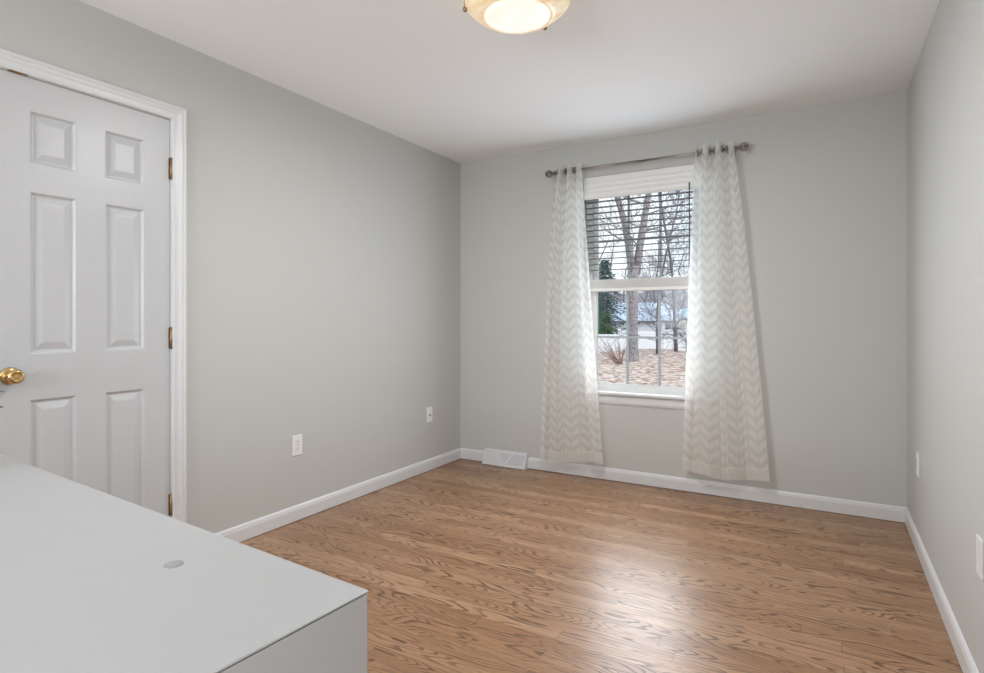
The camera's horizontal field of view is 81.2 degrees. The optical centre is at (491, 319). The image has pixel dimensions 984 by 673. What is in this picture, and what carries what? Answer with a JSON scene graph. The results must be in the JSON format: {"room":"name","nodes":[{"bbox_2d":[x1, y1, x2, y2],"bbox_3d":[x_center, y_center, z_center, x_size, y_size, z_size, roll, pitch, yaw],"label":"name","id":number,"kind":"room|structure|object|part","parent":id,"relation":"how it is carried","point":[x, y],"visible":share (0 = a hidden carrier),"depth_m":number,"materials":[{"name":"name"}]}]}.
{"room":"empty bedroom","nodes":[
{"label":"empty bedroom","id":0,"kind":"room"},
{"bbox_2d":[0,0,459,532],"bbox_3d":[-1.929,-0.075,2.032,0.150,2.440,6.632,0,0,30],"label":"wall","id":1,"kind":"structure","parent":0,"point":[323,242],"depth_m":3.23,"materials":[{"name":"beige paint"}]},
{"bbox_2d":[0,69,172,516],"bbox_3d":[-1.638,0.101,2.365,0.098,2.065,0.663,0,0,30],"label":"door","id":2,"kind":"structure","parent":1,"relation":"in","point":[86,344],"depth_m":2.35,"materials":[{"name":"paint"}]},
{"bbox_3d":[-1.759,0.208,2.112,0.052,0.055,0.055,0,0,30],"label":"knob","id":3,"kind":"part","parent":2,"relation":"part of","materials":[{"name":"gold metal"}]},
{"bbox_3d":[-1.785,-0.926,2.153,0.038,0.011,0.060,0,0,30],"label":"catch plate","id":4,"kind":"part","parent":2,"relation":"part of","materials":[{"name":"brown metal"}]},
{"bbox_3d":[-1.725,-0.699,2.254,0.011,0.203,0.159,0,0,30],"label":"panel","id":5,"kind":"part","parent":2,"relation":"part of","materials":[{"name":"paint"}]},
{"bbox_3d":[-1.725,-0.180,2.254,0.011,0.622,0.159,0,0,30],"label":"panel","id":6,"kind":"part","parent":2,"relation":"part of","materials":[{"name":"paint"}]},
{"bbox_3d":[-1.725,0.607,2.254,0.011,0.607,0.159,0,0,30],"label":"panel","id":7,"kind":"part","parent":2,"relation":"part of","materials":[{"name":"paint"}]},
{"bbox_3d":[-1.591,-0.699,2.484,0.011,0.203,0.162,0,0,30],"label":"panel","id":8,"kind":"part","parent":2,"relation":"part of","materials":[{"name":"paint"}]},
{"bbox_3d":[-1.591,-0.180,2.484,0.011,0.622,0.162,0,0,30],"label":"panel","id":9,"kind":"part","parent":2,"relation":"part of","materials":[{"name":"paint"}]},
{"bbox_3d":[-1.591,0.607,2.484,0.011,0.607,0.162,0,0,30],"label":"panel","id":10,"kind":"part","parent":2,"relation":"part of","materials":[{"name":"paint"}]},
{"bbox_2d":[0,48,185,522],"bbox_3d":[-1.854,0.078,2.103,0.129,2.134,1.444,0,0,30],"label":"door frame","id":11,"kind":"structure","parent":1,"relation":"attached to","point":[34,68],"depth_m":2.65,"materials":[{"name":"paint"}]},
{"bbox_2d":[292,434,301,455],"bbox_3d":[-1.112,0.715,3.280,0.008,0.115,0.070,0,0,30],"label":"wall outlet","id":12,"kind":"object","parent":1,"relation":"attached to","point":[297,439],"visible":1,"depth_m":3.27,"materials":[{"name":"white plastic"}]},
{"bbox_2d":[215,448,460,541],"bbox_3d":[-0.851,1.099,3.723,0.014,0.084,2.365,0,0,30],"label":"baseboard","id":13,"kind":"structure","parent":1,"relation":"attached to","point":[253,528],"depth_m":3.49,"materials":[{"name":"paint"}]},
{"bbox_2d":[427,407,431,422],"bbox_3d":[-0.472,0.721,4.372,0.016,0.115,0.070,0,0,30],"label":"cable plate","id":14,"kind":"object","parent":1,"relation":"attached to","point":[429,409],"visible":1,"depth_m":4.37,"materials":[{"name":"white plastic"}]},
{"bbox_2d":[79,0,938,163],"bbox_3d":[-0.563,-1.355,1.237,3.272,0.120,6.632,0,0,30],"label":"ceiling","id":15,"kind":"structure","parent":0,"point":[426,74],"depth_m":2.81,"materials":[{"name":"paint"}]},
{"bbox_2d":[463,0,569,33],"bbox_3d":[0.102,-1.242,2.272,0.414,0.106,0.424,0,0,30],"label":"ceiling lamp","id":16,"kind":"object","parent":15,"relation":"attached to","point":[502,16],"visible":1,"depth_m":2.25,"materials":[{"name":"white glass"}]},
{"bbox_2d":[239,459,962,672],"bbox_3d":[-0.563,1.205,1.237,3.272,0.120,6.632,0,0,30],"label":"floor","id":17,"kind":"structure","parent":0,"point":[464,565],"depth_m":2.53,"materials":[{"name":"brown wood"}]},
{"bbox_2d":[0,454,367,672],"bbox_3d":[-0.963,0.752,1.012,1.600,0.786,0.480,0,0,34],"label":"desk","id":18,"kind":"object","parent":17,"relation":"on","point":[92,580],"visible":1,"depth_m":0.75,"materials":[{"name":"white laminate"}]},
{"bbox_3d":[-0.307,0.755,0.571,0.017,0.780,0.479,0,0,34],"label":"panel","id":19,"kind":"part","parent":18,"relation":"part of","materials":[{"name":"white metal"}]},
{"bbox_2d":[460,90,906,506],"bbox_3d":[1.072,-0.075,4.047,3.012,2.440,0.130,0,0,30],"label":"wall","id":20,"kind":"structure","parent":0,"point":[823,187],"depth_m":3.56,"materials":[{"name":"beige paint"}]},
{"bbox_2d":[482,448,527,469],"bbox_3d":[0.098,1.085,4.490,0.377,0.117,0.056,0,0,30],"label":"air vent","id":21,"kind":"object","parent":20,"relation":"attached to","point":[496,457],"visible":1,"depth_m":4.48,"materials":[{"name":"metal"}]},
{"bbox_2d":[587,188,699,395],"bbox_3d":[1.079,-0.260,4.076,0.835,1.560,0.063,0,0,30],"label":"window","id":22,"kind":"structure","parent":20,"relation":"in","point":[593,275],"depth_m":4.14,"materials":[{"name":"plastic"}]},
{"bbox_2d":[584,164,699,291],"bbox_3d":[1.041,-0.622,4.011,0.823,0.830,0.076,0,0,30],"label":"window blind","id":23,"kind":"object","parent":22,"relation":"attached to","point":[675,178],"visible":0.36,"depth_m":4.01,"materials":[{"name":"plastic"}]},
{"bbox_3d":[0.771,-0.590,4.152,0.002,0.590,0.001,0,0,39],"label":"ladder cord","id":24,"kind":"part","parent":23,"relation":"part of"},
{"bbox_3d":[1.047,-0.249,4.021,0.823,0.084,0.050,0,0,30],"label":"rail","id":25,"kind":"part","parent":23,"relation":"part of","materials":[{"name":"white plastic"}]},
{"bbox_3d":[1.298,-0.590,3.846,0.001,0.590,0.002,0,0,21],"label":"ladder cord","id":26,"kind":"part","parent":23,"relation":"part of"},
{"bbox_2d":[597,290,686,385],"bbox_3d":[1.072,0.124,4.063,0.681,0.672,0.013,0,0,30],"label":"grille","id":27,"kind":"object","parent":22,"relation":"attached to","point":[627,336],"depth_m":4.11,"materials":[{"name":"white plastic"}]},
{"bbox_3d":[1.072,0.124,4.063,0.749,0.752,0.026,0,0,30],"label":"sash","id":28,"kind":"part","parent":22,"relation":"part of","materials":[{"name":"glass"}]},
{"bbox_3d":[1.087,-0.580,4.089,0.749,0.740,0.026,0,0,30],"label":"sash","id":29,"kind":"part","parent":22,"relation":"part of","materials":[{"name":"glass"}]},
{"bbox_2d":[572,389,714,401],"bbox_3d":[1.038,0.529,4.005,0.985,0.042,0.102,0,0,30],"label":"window sill","id":30,"kind":"structure","parent":20,"relation":"attached to","point":[600,392],"depth_m":3.96,"materials":[{"name":"paint"}]},
{"bbox_2d":[578,393,711,409],"bbox_3d":[1.028,0.573,3.988,0.945,0.065,0.016,0,0,30],"label":"window sill","id":31,"kind":"structure","parent":20,"relation":"attached to","point":[602,399],"depth_m":3.98,"materials":[{"name":"paint"}]},
{"bbox_2d":[545,142,748,177],"bbox_3d":[1.012,-1.069,3.941,1.388,0.082,0.114,0,0,30],"label":"curtain rod","id":32,"kind":"object","parent":20,"relation":"attached to","point":[745,144],"visible":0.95,"depth_m":3.89,"materials":[{"name":"silver metal"}]},
{"bbox_2d":[540,163,602,463],"bbox_3d":[0.572,-0.038,4.165,0.503,2.169,0.091,0,0,30],"label":"curtain","id":33,"kind":"object","parent":32,"relation":"hanging from","point":[560,208],"visible":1,"depth_m":4.15,"materials":[{"name":"white fabric"}]},
{"bbox_2d":[682,141,769,480],"bbox_3d":[1.478,-0.052,3.638,0.518,2.141,0.082,0,0,29],"label":"curtain","id":34,"kind":"object","parent":32,"relation":"hanging from","point":[743,434],"visible":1,"depth_m":3.64,"materials":[{"name":"white fabric"}]},
{"bbox_2d":[461,448,906,522],"bbox_3d":[1.036,1.099,3.985,3.012,0.084,0.014,0,0,30],"label":"baseboard","id":35,"kind":"structure","parent":20,"relation":"attached to","point":[815,502],"depth_m":3.71,"materials":[{"name":"paint"}]},
{"bbox_2d":[907,0,983,672],"bbox_3d":[0.795,-0.075,0.447,0.130,2.440,6.632,0,0,30],"label":"wall","id":36,"kind":"structure","parent":0,"point":[945,92],"depth_m":2.10,"materials":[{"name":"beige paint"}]},
{"bbox_2d":[916,451,918,476],"bbox_3d":[2.112,0.715,2.847,0.008,0.115,0.070,0,0,30],"label":"wall outlet","id":37,"kind":"object","parent":36,"relation":"attached to","point":[917,453],"visible":1,"depth_m":2.83,"materials":[{"name":"white plastic"}]},
{"bbox_2d":[905,508,978,672],"bbox_3d":[1.311,1.099,1.477,0.014,0.084,4.072,0,0,30],"label":"baseboard","id":38,"kind":"structure","parent":36,"relation":"attached to","point":[965,659],"depth_m":2.19,"materials":[{"name":"paint"}]},
{"bbox_2d":[976,534,983,580],"bbox_3d":[1.445,0.702,1.699,0.006,0.115,0.070,0,0,30],"label":"blank plate","id":39,"kind":"object","parent":36,"relation":"attached to","point":[979,542],"visible":1,"depth_m":1.69,"materials":[{"name":"white plastic"}]},
{"label":"outside","id":40,"kind":"structure","parent":0,"visible":0},
{"bbox_2d":[598,346,685,386],"bbox_3d":[6.500,1.893,75.000,237.868,1.367,258.460,0,0,30],"label":"ground","id":41,"kind":"structure","parent":40,"point":[644,371],"depth_m":17.83,"materials":[{"name":"beige soil"}]},
{"bbox_2d":[598,310,613,351],"bbox_3d":[6.543,1.021,32.616,1.524,3.122,1.426,0,0,-35],"label":"conifer","id":42,"kind":"object","parent":41,"relation":"on","point":[602,330],"visible":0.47,"depth_m":32.47,"materials":[{"name":"green plant"}]},
{"bbox_2d":[598,201,616,304],"bbox_3d":[12.696,-6.087,71.749,6.228,18.282,8.095,0,0,30],"label":"bare tree","id":43,"kind":"object","parent":41,"relation":"on","point":[612,201],"visible":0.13,"depth_m":71.46,"materials":[{"name":"plant"}]},
{"bbox_2d":[598,260,625,348],"bbox_3d":[7.061,-0.346,36.051,4.553,6.848,4.805,0,0,30],"label":"spruce tree","id":44,"kind":"object","parent":41,"relation":"on","point":[608,274],"visible":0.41,"depth_m":35.73,"materials":[{"name":"green plant"}]},
{"bbox_2d":[598,338,629,363],"bbox_3d":[3.908,0.978,19.002,1.221,1.038,1.296,0,0,30],"label":"bare shrub","id":45,"kind":"object","parent":41,"relation":"on","point":[617,361],"visible":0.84,"depth_m":18.98,"materials":[{"name":"brown plant"}]},
{"bbox_2d":[599,210,638,302],"bbox_3d":[16.484,-6.209,79.463,9.005,18.527,8.442,0,0,30],"label":"bare tree","id":46,"kind":"object","parent":41,"relation":"on","point":[612,256],"visible":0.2,"depth_m":78.44,"materials":[{"name":"grey plant"}]},
{"bbox_2d":[614,249,651,302],"bbox_3d":[20.356,-4.102,85.536,7.594,14.304,8.346,0,0,30],"label":"bare tree","id":47,"kind":"object","parent":41,"relation":"on","point":[623,292],"visible":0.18,"depth_m":86.06,"materials":[{"name":"grey plant"}]},
{"bbox_2d":[615,246,658,302],"bbox_3d":[24.745,-5.529,95.990,7.833,17.174,6.974,0,0,30],"label":"bare tree","id":48,"kind":"object","parent":41,"relation":"on","point":[635,246],"visible":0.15,"depth_m":95.56,"materials":[{"name":"grey plant"}]},
{"bbox_2d":[598,303,677,342],"bbox_3d":[15.750,0.460,63.985,7.400,4.770,8.730,0,0,0],"label":"house","id":49,"kind":"structure","parent":41,"relation":"on","point":[645,327],"depth_m":60.06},
{"bbox_2d":[598,327,686,352],"bbox_3d":[10.600,1.435,31.500,17.019,2.120,0.219,0,0,0],"label":"vinyl fence","id":50,"kind":"object","parent":41,"relation":"on","point":[642,343],"visible":0.08,"depth_m":31.49,"materials":[{"name":"white plastic"}]},
{"bbox_3d":[5.800,1.590,31.500,2.280,1.610,0.060,0,0,0],"label":"panel","id":51,"kind":"part","parent":50,"relation":"part of","materials":[{"name":"white plastic"}]},
{"bbox_3d":[7.000,1.530,31.500,0.124,1.930,0.124,0,0,30],"label":"post","id":52,"kind":"part","parent":50,"relation":"part of","materials":[{"name":"white plastic"}]},
{"bbox_3d":[8.200,1.510,31.500,2.280,1.770,0.060,0,0,0],"label":"panel","id":53,"kind":"part","parent":50,"relation":"part of","materials":[{"name":"white plastic"}]},
{"bbox_3d":[9.400,1.480,31.500,0.124,2.030,0.124,0,0,30],"label":"post","id":54,"kind":"part","parent":50,"relation":"part of","materials":[{"name":"white plastic"}]},
{"bbox_3d":[10.600,1.460,31.500,2.280,1.870,0.060,0,0,0],"label":"panel","id":55,"kind":"part","parent":50,"relation":"part of","materials":[{"name":"white plastic"}]},
{"bbox_2d":[598,189,691,353],"bbox_3d":[6.499,-2.518,22.077,5.741,8.607,4.763,0,0,-2],"label":"slender tree","id":56,"kind":"object","parent":41,"relation":"on","point":[670,234],"visible":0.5,"depth_m":21.97,"materials":[{"name":"grey plant"}]},
{"bbox_2d":[599,190,691,361],"bbox_3d":[5.096,-4.348,20.157,5.728,11.744,5.497,0,0,0],"label":"forked tree","id":57,"kind":"object","parent":41,"relation":"on","point":[634,273],"visible":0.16,"depth_m":19.86,"materials":[{"name":"brown plant"}]},
{"bbox_2d":[638,251,667,301],"bbox_3d":[28.184,-5.127,102.320,7.121,16.366,6.875,0,0,30],"label":"bare tree","id":58,"kind":"object","parent":41,"relation":"on","point":[655,251],"visible":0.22,"depth_m":102.35,"materials":[{"name":"grey plant"}]},
{"bbox_2d":[620,189,692,351],"bbox_3d":[6.838,-2.985,22.983,4.632,8.581,4.707,0,0,-34],"label":"slender tree","id":59,"kind":"object","parent":41,"relation":"on","point":[674,303],"visible":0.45,"depth_m":22.95,"materials":[{"name":"grey plant"}]},
{"bbox_2d":[637,209,684,308],"bbox_3d":[20.862,-5.518,72.279,8.597,17.144,6.773,0,0,30],"label":"bare tree","id":60,"kind":"object","parent":41,"relation":"on","point":[669,209],"visible":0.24,"depth_m":72.10,"materials":[{"name":"plant"}]},
{"bbox_2d":[642,256,683,307],"bbox_3d":[23.851,-3.042,80.061,6.257,12.214,8.543,0,0,30],"label":"bare tree","id":61,"kind":"object","parent":41,"relation":"on","point":[672,256],"visible":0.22,"depth_m":79.26,"materials":[{"name":"grey plant"}]},
{"bbox_2d":[637,190,691,349],"bbox_3d":[8.064,-2.535,23.825,4.526,8.568,4.322,0,0,-23],"label":"slender tree","id":62,"kind":"object","parent":41,"relation":"on","point":[680,334],"visible":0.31,"depth_m":23.92,"materials":[{"name":"grey plant"}]},
{"bbox_2d":[656,234,688,308],"bbox_3d":[27.518,-4.994,86.274,10.764,16.101,7.795,0,0,30],"label":"bare tree","id":63,"kind":"object","parent":41,"relation":"on","point":[674,234],"visible":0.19,"depth_m":86.65,"materials":[{"name":"grey plant"}]},
{"bbox_2d":[672,309,687,329],"bbox_3d":[23.800,0.785,65.985,7.100,4.120,8.730,0,0,0],"label":"house","id":64,"kind":"structure","parent":41,"relation":"on","point":[682,321],"depth_m":62.70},
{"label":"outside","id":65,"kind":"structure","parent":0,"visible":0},
{"bbox_2d":[602,290,687,308],"bbox_3d":[28.000,-1.986,125.000,108.121,10.262,91.504,0,0,30],"label":"hills","id":66,"kind":"structure","parent":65,"point":[665,291],"depth_m":116.93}
]}

